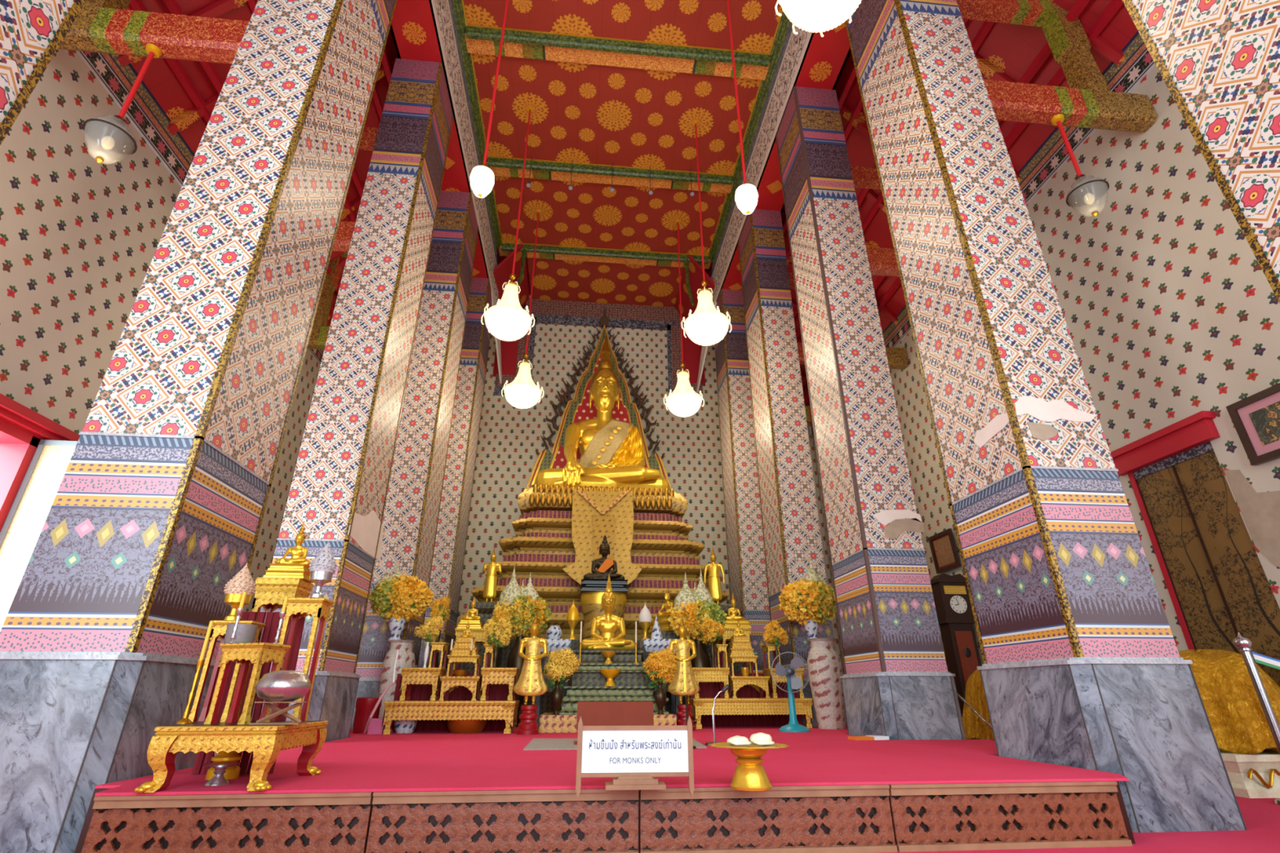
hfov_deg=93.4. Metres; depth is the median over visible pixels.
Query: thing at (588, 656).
tier
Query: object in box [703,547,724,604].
statue
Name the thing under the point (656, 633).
cone
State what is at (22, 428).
window
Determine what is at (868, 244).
trim
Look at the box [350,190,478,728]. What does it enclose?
pillar
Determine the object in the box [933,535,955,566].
painting
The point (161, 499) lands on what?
pillar
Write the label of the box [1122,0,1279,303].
pillar
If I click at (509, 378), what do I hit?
trim
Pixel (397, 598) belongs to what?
flower arrangement
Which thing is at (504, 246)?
trim beam moulding
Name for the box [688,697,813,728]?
table
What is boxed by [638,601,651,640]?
urn
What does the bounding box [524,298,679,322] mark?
trim
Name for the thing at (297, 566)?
seated statue
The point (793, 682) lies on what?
pedestal fan
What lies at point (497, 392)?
trim
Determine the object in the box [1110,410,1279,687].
door
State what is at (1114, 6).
trim
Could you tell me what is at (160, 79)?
ceiling
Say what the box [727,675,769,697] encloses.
table
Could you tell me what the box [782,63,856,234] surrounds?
trim
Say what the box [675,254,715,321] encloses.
ceiling
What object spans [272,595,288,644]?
candle stand
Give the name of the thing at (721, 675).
table
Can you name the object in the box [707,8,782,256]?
trim
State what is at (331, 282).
trim
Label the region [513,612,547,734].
statue
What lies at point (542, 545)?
pedestal
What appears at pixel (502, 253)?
beam
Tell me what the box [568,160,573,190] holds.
spotlight
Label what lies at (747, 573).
pillar
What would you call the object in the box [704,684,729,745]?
microphone stand
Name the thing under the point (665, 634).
plinth
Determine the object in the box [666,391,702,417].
lampshade
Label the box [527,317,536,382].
trim
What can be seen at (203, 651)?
candle
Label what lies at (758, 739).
folded cloth
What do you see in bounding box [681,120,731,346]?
crystal chandelier
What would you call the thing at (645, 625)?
bowl
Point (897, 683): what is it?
pillar
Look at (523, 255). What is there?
trim
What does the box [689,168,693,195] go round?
spotlight
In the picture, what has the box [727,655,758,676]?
table
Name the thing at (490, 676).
table
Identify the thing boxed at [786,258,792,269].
trim
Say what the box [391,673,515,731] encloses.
curtain
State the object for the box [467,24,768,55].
trim
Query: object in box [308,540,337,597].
cone
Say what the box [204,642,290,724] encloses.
table
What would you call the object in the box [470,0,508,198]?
globe lamp
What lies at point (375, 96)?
trim
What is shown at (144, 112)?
trim
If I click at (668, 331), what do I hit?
trim
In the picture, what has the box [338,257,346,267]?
trim
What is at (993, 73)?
trim
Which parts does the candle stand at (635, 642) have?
candlestick stem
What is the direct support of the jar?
on the side table at (558, 644)
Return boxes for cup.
[740,667,749,675]
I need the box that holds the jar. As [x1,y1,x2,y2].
[546,625,562,639]
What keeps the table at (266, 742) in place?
on the carpet at (486, 760)
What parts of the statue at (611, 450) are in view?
brocade sash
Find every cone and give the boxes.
[223,562,256,620]
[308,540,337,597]
[650,615,662,639]
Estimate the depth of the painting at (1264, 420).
6.19 m
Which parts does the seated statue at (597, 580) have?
robe sash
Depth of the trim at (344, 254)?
12.95 m
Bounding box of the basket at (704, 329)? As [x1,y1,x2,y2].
[684,312,728,346]
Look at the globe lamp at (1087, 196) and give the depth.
6.94 m
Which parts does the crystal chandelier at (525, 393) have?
stem, cord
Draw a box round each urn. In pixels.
[566,600,578,639]
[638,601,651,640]
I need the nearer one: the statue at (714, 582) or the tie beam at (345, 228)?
the tie beam at (345, 228)
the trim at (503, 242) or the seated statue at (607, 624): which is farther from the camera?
the trim at (503, 242)
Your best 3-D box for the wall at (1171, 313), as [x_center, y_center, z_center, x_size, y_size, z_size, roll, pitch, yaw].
[6.687,-0.502,6.886,0.500,8.100,22.820,2,-24,-5]
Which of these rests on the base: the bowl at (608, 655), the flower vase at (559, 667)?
the flower vase at (559, 667)
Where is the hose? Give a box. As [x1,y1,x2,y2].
[363,649,399,733]
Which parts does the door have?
frame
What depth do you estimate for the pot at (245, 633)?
3.69 m
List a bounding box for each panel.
[80,791,373,852]
[365,788,639,852]
[640,784,897,852]
[888,781,1132,852]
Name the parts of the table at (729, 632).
leg, leg, leg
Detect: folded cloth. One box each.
[726,735,751,746]
[749,732,774,746]
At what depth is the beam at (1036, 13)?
8.33 m
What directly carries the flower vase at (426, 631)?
on the table at (410, 676)
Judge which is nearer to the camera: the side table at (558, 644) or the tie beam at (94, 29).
the tie beam at (94, 29)
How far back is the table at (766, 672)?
9.45 m
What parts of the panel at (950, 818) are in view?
rail, rail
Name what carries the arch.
on the pedestal at (542, 545)
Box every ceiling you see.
[126,0,397,326]
[463,0,782,306]
[493,244,528,309]
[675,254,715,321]
[782,0,1137,406]
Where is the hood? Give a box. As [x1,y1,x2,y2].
[930,573,974,625]
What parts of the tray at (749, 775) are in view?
tray dish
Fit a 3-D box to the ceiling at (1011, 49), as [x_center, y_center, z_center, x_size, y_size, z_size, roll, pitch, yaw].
[4.968,-5.764,10.581,2.670,3.320,19.620,2,-24,-5]
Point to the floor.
(1261, 816)
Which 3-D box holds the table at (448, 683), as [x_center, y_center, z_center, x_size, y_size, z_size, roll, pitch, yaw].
[-2.453,3.595,8.278,0.521,0.301,0.420,2,-24,-5]
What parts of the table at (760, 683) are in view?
leg, leg, leg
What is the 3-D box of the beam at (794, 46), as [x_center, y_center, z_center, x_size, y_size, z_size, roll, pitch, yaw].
[2.803,-6.364,10.617,0.180,3.050,19.620,2,-24,-5]
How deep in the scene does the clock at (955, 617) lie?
10.47 m
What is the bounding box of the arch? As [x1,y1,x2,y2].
[525,307,671,488]
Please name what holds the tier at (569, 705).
on the base
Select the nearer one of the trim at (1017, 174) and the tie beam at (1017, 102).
the tie beam at (1017, 102)
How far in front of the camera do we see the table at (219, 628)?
3.90 m
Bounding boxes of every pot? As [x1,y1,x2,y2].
[223,623,258,643]
[394,720,417,733]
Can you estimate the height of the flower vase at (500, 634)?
0.661 m
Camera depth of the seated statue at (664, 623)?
11.01 m
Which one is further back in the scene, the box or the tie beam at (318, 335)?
the tie beam at (318, 335)
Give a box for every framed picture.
[928,528,961,573]
[1226,382,1279,465]
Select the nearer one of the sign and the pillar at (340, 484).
the sign
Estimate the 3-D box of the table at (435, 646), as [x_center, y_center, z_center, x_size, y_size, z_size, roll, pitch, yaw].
[-2.836,3.224,8.490,0.214,0.332,0.300,2,-24,-5]
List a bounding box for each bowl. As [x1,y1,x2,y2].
[223,593,251,620]
[255,670,311,701]
[309,570,333,597]
[453,670,467,675]
[567,619,577,639]
[600,650,616,663]
[600,669,620,686]
[639,622,650,640]
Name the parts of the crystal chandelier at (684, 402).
cord, stem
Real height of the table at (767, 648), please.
0.362 m
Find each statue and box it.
[262,520,313,582]
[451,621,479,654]
[457,596,484,628]
[482,546,502,602]
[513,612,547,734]
[534,335,670,490]
[579,534,628,595]
[581,573,635,650]
[648,587,674,632]
[667,614,699,730]
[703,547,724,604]
[723,591,751,627]
[727,618,754,656]
[962,669,994,739]
[1177,648,1279,754]
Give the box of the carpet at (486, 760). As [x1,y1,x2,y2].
[94,725,1128,795]
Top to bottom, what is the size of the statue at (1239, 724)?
0.895 m
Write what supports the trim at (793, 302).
attached to the ceiling at (1011, 49)
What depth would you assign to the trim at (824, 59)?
10.98 m
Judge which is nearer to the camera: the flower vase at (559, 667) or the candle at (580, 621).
the flower vase at (559, 667)
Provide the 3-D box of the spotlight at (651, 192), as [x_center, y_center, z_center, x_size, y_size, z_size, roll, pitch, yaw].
[0.246,-5.949,14.481,0.100,0.967,0.124,17,-29,-33]
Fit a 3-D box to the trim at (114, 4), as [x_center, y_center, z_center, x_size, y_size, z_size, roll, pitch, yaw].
[-5.997,-5.311,6.998,0.300,1.800,0.260,2,-24,-5]
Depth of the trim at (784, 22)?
13.47 m
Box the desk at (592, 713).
[573,701,653,744]
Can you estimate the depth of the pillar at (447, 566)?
14.16 m
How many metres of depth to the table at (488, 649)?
8.46 m
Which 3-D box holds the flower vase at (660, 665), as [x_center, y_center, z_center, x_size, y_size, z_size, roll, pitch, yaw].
[0.269,3.537,8.450,0.491,0.895,0.540,-12,-27,26]
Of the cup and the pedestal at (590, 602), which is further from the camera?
the pedestal at (590, 602)
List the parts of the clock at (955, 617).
arch panel, trunk door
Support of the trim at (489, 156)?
attached to the ceiling at (581, 113)
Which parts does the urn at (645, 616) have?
pointed lid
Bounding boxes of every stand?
[175,618,213,724]
[227,590,246,643]
[248,701,311,724]
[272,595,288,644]
[449,639,453,654]
[469,638,472,654]
[578,621,582,663]
[632,621,639,663]
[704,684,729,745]
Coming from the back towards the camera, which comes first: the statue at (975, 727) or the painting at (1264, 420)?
the statue at (975, 727)
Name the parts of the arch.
starred panel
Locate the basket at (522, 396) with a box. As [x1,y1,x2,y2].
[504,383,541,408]
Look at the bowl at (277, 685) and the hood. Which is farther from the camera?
the hood
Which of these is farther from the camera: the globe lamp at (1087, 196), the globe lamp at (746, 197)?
the globe lamp at (746, 197)
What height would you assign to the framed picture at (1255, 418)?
0.680 m
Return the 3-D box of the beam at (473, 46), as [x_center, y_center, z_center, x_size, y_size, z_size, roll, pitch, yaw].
[-0.398,-7.460,12.169,6.200,0.080,0.380,2,-24,-5]
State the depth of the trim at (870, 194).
12.38 m
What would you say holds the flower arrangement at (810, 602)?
on the vase at (824, 660)
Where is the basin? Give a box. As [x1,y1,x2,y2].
[446,719,488,733]
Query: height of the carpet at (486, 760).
0.014 m
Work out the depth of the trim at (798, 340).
17.02 m
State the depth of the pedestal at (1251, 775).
5.19 m
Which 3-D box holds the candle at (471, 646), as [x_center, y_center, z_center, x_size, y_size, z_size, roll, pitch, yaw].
[-2.354,3.044,8.434,0.024,0.161,0.023,2,-24,-5]
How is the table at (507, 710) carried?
on the carpet at (486, 760)
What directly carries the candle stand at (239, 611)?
on the table at (246, 654)
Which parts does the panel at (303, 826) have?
rail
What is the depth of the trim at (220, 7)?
8.25 m
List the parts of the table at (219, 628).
leg, leg, leg, leg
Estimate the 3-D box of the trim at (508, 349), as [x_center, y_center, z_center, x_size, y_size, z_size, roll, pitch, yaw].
[-4.159,-2.894,19.089,0.700,3.000,0.030,2,-24,-5]
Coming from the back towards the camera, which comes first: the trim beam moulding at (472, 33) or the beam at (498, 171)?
the beam at (498, 171)
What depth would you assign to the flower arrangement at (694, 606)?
10.21 m
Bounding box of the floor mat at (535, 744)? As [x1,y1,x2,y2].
[523,737,706,750]
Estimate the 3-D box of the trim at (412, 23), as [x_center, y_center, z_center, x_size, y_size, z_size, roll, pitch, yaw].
[-3.661,-7.252,8.852,0.790,0.050,16.950,2,-24,-5]
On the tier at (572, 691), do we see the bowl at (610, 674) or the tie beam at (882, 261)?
the bowl at (610, 674)
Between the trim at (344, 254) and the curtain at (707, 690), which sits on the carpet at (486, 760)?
the curtain at (707, 690)
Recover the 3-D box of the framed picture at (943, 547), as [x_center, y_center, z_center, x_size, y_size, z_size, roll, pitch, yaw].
[5.831,2.397,11.570,0.085,0.712,0.750,2,-24,-5]
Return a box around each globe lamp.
[83,43,161,164]
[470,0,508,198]
[726,0,758,214]
[1050,114,1109,217]
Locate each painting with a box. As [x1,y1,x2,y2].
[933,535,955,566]
[1248,400,1279,445]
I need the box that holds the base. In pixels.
[538,712,676,733]
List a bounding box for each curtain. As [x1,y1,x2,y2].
[191,611,305,774]
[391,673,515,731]
[695,673,789,726]
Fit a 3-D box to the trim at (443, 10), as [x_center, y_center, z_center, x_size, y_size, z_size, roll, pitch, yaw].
[-3.347,-6.604,10.066,0.180,3.050,19.620,2,-24,-5]
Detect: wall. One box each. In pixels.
[0,48,319,620]
[456,295,840,658]
[812,65,1279,675]
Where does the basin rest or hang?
on the carpet at (486, 760)
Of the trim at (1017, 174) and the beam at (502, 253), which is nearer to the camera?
the trim at (1017, 174)
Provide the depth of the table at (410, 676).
8.15 m
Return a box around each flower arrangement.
[368,564,433,639]
[492,565,552,727]
[667,566,727,667]
[777,555,836,639]
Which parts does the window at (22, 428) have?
frame, cornice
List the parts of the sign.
frame post, panel, frame rail, frame post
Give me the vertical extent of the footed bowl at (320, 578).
0.183 m
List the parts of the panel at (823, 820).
rail, rail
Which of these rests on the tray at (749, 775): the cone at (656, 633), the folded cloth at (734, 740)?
the folded cloth at (734, 740)
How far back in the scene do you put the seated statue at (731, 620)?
10.44 m
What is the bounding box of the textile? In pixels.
[562,490,641,585]
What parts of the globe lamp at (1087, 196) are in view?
cord, glass globe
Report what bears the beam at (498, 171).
attached to the ceiling at (581, 113)
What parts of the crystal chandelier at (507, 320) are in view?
arm, arm, stem, arm, cord, arm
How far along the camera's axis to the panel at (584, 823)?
3.24 m
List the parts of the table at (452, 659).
leg, leg, leg, leg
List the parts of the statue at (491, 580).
robe panel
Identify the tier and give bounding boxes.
[558,697,668,714]
[563,686,656,697]
[572,671,647,686]
[573,649,644,663]
[574,663,644,672]
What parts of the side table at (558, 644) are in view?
leg, leg, leg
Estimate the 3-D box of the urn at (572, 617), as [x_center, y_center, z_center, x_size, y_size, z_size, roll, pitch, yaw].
[-1.119,3.213,10.052,0.207,0.643,0.207,2,-24,-5]
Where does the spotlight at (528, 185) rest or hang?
hanging from the ceiling at (581, 113)
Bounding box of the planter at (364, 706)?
[352,697,382,733]
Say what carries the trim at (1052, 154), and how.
attached to the wall at (1171, 313)
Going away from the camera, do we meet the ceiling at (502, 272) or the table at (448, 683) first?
the table at (448, 683)
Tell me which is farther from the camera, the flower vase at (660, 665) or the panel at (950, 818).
the flower vase at (660, 665)
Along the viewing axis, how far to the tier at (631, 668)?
8.76 m
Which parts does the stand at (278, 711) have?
cross leg, cross leg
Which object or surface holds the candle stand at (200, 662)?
on the table at (266, 742)
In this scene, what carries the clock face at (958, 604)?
on the clock at (955, 617)
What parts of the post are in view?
post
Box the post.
[1232,632,1279,804]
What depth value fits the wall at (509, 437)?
17.96 m
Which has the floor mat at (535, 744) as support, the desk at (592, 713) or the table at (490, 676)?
the desk at (592, 713)
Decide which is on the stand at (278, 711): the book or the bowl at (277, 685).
the bowl at (277, 685)
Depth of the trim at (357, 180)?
11.89 m
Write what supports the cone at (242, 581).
on the table at (219, 628)
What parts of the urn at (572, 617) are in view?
pointed lid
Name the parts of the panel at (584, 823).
rail, rail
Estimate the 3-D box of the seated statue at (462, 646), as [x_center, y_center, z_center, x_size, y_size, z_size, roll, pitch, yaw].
[-2.467,3.001,8.573,0.358,0.474,0.238,2,-24,-5]
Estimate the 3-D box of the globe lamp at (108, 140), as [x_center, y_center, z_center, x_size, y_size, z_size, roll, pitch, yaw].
[-5.260,-3.321,6.192,0.420,1.653,0.420,2,-24,-5]
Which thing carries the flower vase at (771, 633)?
on the table at (766, 672)
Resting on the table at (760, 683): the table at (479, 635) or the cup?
the cup
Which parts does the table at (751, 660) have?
leg, leg, leg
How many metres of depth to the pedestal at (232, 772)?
3.63 m
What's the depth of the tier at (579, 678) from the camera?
8.76 m
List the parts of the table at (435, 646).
leg, leg, leg, leg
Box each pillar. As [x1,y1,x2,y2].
[0,0,86,146]
[0,0,397,852]
[250,58,453,742]
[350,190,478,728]
[417,277,492,672]
[714,288,773,673]
[737,208,847,726]
[775,86,966,740]
[844,0,1247,832]
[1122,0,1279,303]
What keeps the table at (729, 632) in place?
on the carpet at (486, 760)
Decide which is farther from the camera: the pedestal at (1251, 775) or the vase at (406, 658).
the vase at (406, 658)
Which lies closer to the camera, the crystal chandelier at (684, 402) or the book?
the book
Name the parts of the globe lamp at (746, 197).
cord, glass globe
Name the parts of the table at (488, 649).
leg, leg, leg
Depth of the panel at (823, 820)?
3.36 m
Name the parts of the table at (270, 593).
leg, leg, leg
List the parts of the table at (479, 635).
leg, leg, leg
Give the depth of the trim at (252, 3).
12.13 m
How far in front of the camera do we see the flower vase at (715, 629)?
9.60 m
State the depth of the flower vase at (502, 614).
9.61 m
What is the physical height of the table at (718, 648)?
0.350 m
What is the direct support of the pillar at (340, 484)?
on the floor
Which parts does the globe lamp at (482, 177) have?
glass globe, cord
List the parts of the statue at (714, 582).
robe panel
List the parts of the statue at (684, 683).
robe panel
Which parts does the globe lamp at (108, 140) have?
glass globe, cord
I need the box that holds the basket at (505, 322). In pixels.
[484,305,531,341]
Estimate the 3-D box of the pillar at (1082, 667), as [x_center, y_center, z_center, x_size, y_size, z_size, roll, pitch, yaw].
[3.465,-2.197,6.636,0.970,11.000,1.260,2,-24,-5]
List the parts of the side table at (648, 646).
leg, leg, leg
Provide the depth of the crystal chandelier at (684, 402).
14.09 m
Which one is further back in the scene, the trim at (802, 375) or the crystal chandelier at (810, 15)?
the trim at (802, 375)
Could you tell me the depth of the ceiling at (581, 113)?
13.78 m
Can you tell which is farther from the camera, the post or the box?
the box
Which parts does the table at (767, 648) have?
leg, leg, leg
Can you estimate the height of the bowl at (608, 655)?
0.170 m
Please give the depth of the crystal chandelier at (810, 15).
5.84 m
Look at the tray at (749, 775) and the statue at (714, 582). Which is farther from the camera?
the statue at (714, 582)
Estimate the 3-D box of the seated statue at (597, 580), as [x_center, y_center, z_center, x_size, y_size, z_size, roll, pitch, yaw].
[-0.683,2.630,11.623,0.902,1.138,0.644,2,-24,-5]
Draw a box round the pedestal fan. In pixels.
[770,651,810,732]
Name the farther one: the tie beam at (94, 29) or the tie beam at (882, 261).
the tie beam at (882, 261)
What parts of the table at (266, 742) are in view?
leg, leg, leg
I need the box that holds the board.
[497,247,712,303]
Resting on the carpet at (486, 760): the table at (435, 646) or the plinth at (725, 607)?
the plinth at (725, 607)
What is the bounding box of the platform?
[74,781,1135,852]
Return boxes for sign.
[575,715,693,796]
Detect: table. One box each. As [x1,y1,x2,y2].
[133,720,328,792]
[188,620,266,721]
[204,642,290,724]
[251,577,313,719]
[269,597,334,721]
[382,700,519,734]
[399,667,447,700]
[428,642,449,668]
[438,675,481,700]
[446,654,482,675]
[452,627,492,673]
[480,667,519,700]
[482,644,497,667]
[534,639,571,727]
[640,638,679,720]
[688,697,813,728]
[690,667,729,697]
[713,644,728,667]
[717,627,751,673]
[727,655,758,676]
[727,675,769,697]
[760,644,780,668]
[762,667,804,697]
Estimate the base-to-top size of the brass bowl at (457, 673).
0.080 m
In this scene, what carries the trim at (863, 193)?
attached to the wall at (509, 437)
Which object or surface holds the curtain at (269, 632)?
on the carpet at (486, 760)
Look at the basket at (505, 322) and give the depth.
10.80 m
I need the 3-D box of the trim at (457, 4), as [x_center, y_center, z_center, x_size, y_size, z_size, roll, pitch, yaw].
[-3.296,-8.159,10.394,0.140,0.240,14.950,2,-24,-5]
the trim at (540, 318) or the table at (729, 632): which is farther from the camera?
the trim at (540, 318)
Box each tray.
[202,761,240,785]
[708,742,789,791]
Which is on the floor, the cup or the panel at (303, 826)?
the panel at (303, 826)
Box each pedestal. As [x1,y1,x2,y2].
[204,751,242,780]
[448,484,744,721]
[580,591,626,639]
[1220,750,1279,798]
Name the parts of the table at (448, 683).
leg, leg, leg, leg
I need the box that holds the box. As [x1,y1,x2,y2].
[367,718,385,733]
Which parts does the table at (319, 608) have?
leg, leg, leg, leg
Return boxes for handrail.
[956,692,994,738]
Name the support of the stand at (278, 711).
on the table at (266, 742)
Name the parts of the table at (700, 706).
leg, leg, leg, leg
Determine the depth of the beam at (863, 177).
11.09 m
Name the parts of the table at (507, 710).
leg, leg, leg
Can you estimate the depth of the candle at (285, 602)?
3.82 m
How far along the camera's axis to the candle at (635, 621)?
9.06 m
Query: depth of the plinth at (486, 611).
10.79 m
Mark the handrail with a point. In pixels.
(968, 704)
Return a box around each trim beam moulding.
[466,26,769,66]
[487,157,733,185]
[501,243,708,263]
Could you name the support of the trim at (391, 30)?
attached to the wall at (509, 437)
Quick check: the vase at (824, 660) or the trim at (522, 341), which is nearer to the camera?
the vase at (824, 660)
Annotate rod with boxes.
[684,694,696,748]
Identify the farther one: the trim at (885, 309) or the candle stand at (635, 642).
the trim at (885, 309)
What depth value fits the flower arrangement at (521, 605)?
9.94 m
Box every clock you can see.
[930,573,982,739]
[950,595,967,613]
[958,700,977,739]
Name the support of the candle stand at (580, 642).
on the tier at (631, 668)
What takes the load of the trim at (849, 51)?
attached to the wall at (509, 437)
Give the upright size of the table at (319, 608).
0.752 m
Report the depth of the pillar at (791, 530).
11.84 m
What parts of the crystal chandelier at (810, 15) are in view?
arm, arm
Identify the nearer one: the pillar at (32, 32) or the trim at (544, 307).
the pillar at (32, 32)
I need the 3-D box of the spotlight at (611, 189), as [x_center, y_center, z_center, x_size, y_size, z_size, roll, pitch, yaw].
[-0.668,-5.981,14.398,0.100,0.973,0.124,17,-29,-33]
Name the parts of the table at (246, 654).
leg, leg, leg, leg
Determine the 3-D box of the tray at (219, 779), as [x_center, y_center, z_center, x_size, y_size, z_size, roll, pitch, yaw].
[-2.388,1.970,3.423,0.190,0.104,0.190,2,-24,-5]
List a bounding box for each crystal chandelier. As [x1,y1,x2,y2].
[480,106,534,341]
[501,209,543,408]
[663,219,704,417]
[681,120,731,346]
[774,0,862,37]
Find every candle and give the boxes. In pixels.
[199,618,213,659]
[238,590,246,608]
[281,595,288,612]
[470,638,472,650]
[579,621,582,641]
[635,621,636,642]
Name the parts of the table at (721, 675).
leg, leg, leg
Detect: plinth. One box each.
[465,601,500,673]
[653,631,684,713]
[702,604,735,673]
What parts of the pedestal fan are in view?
fan blade, fan blade, fan blade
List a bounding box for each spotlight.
[526,156,532,187]
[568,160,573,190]
[609,163,613,192]
[648,165,653,195]
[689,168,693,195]
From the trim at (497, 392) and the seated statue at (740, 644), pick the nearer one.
the seated statue at (740, 644)
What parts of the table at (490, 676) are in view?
leg, leg, leg, leg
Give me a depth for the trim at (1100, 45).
8.16 m
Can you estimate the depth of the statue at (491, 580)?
11.25 m
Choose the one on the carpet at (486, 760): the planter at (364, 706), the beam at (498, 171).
the planter at (364, 706)
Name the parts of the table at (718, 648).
leg, leg, leg, leg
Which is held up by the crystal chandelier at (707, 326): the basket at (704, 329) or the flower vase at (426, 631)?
the basket at (704, 329)
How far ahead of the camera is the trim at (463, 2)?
13.19 m
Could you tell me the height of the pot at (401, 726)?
0.220 m
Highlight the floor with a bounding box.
[872,795,1279,852]
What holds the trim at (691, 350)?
attached to the wall at (509, 437)
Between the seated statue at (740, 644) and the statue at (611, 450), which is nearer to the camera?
the seated statue at (740, 644)
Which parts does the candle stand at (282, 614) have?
candlestick stem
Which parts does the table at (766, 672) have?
leg, leg, leg, leg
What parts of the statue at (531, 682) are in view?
robe panel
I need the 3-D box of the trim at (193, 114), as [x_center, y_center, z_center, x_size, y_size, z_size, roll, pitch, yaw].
[-5.489,-5.857,9.538,2.620,3.700,0.110,2,-24,-5]
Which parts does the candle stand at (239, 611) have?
candlestick stem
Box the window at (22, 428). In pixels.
[0,393,79,531]
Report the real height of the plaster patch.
1.450 m
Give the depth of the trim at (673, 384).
18.92 m
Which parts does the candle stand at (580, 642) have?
candlestick stem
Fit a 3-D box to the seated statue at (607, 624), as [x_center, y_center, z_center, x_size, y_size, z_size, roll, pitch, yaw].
[-0.502,2.957,9.654,0.880,1.214,0.452,2,-24,-5]
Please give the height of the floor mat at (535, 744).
0.012 m
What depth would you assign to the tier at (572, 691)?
8.53 m
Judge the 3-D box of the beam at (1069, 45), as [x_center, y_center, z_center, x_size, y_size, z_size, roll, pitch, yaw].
[5.847,-4.941,8.099,0.300,1.600,0.260,2,-24,-5]
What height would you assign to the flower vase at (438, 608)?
1.866 m
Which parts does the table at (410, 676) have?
leg, leg, leg, leg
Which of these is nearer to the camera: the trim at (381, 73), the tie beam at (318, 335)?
the trim at (381, 73)
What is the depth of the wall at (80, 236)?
7.16 m
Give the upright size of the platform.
0.325 m
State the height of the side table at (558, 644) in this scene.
1.285 m
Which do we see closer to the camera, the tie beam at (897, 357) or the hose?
the hose
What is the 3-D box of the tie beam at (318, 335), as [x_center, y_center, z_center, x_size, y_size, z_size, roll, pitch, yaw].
[-5.881,-1.762,12.250,2.600,0.420,0.260,2,-24,-5]
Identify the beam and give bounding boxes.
[57,5,249,64]
[306,325,329,349]
[332,221,355,252]
[464,33,770,79]
[486,162,733,193]
[498,244,711,269]
[796,342,908,369]
[804,405,812,423]
[866,246,899,276]
[982,79,1157,133]
[1042,9,1110,91]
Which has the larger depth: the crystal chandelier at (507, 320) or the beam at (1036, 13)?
the crystal chandelier at (507, 320)
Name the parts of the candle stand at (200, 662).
candlestick stem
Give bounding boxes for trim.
[75,50,324,365]
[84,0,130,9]
[116,0,248,66]
[129,0,334,317]
[163,0,340,293]
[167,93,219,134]
[247,0,356,222]
[312,256,342,326]
[328,305,335,319]
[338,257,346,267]
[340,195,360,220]
[340,251,348,257]
[351,165,364,199]
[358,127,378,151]
[372,84,383,119]
[376,57,398,81]
[381,48,392,85]
[390,0,488,278]
[390,23,400,58]
[428,0,502,383]
[452,0,501,248]
[462,0,502,243]
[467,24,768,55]
[488,155,732,176]
[492,337,518,376]
[493,386,504,395]
[494,374,520,386]
[502,241,707,256]
[515,318,533,375]
[517,247,525,288]
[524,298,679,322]
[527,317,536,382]
[530,314,679,330]
[666,324,672,393]
[671,325,684,382]
[671,382,702,395]
[681,318,705,386]
[684,257,694,306]
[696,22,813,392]
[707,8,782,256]
[708,11,790,262]
[715,22,851,301]
[780,46,850,213]
[781,211,897,324]
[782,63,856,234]
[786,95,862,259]
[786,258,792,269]
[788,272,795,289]
[791,297,796,307]
[792,18,968,318]
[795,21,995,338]
[796,337,802,342]
[800,369,807,383]
[801,0,1090,387]
[804,0,1123,404]
[810,31,1155,436]
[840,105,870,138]
[849,51,1021,182]
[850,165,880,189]
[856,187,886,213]
[864,238,899,278]
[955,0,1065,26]
[974,53,1066,129]
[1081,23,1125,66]
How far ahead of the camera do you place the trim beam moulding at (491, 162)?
14.74 m
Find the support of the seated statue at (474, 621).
on the table at (479, 635)
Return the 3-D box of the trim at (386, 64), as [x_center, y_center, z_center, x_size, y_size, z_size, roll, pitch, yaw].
[-4.464,-7.030,9.795,0.100,0.100,20.000,2,-24,-5]
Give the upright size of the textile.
2.360 m
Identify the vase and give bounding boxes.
[378,640,417,728]
[414,615,444,667]
[429,595,451,667]
[482,617,512,667]
[488,608,509,667]
[542,647,579,715]
[642,646,678,714]
[699,617,724,667]
[762,619,788,662]
[805,638,844,728]
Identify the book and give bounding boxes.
[847,735,888,740]
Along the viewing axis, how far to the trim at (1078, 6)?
8.72 m
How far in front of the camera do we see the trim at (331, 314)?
13.61 m
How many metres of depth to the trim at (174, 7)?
8.56 m
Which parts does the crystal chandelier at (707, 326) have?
cord, stem, arm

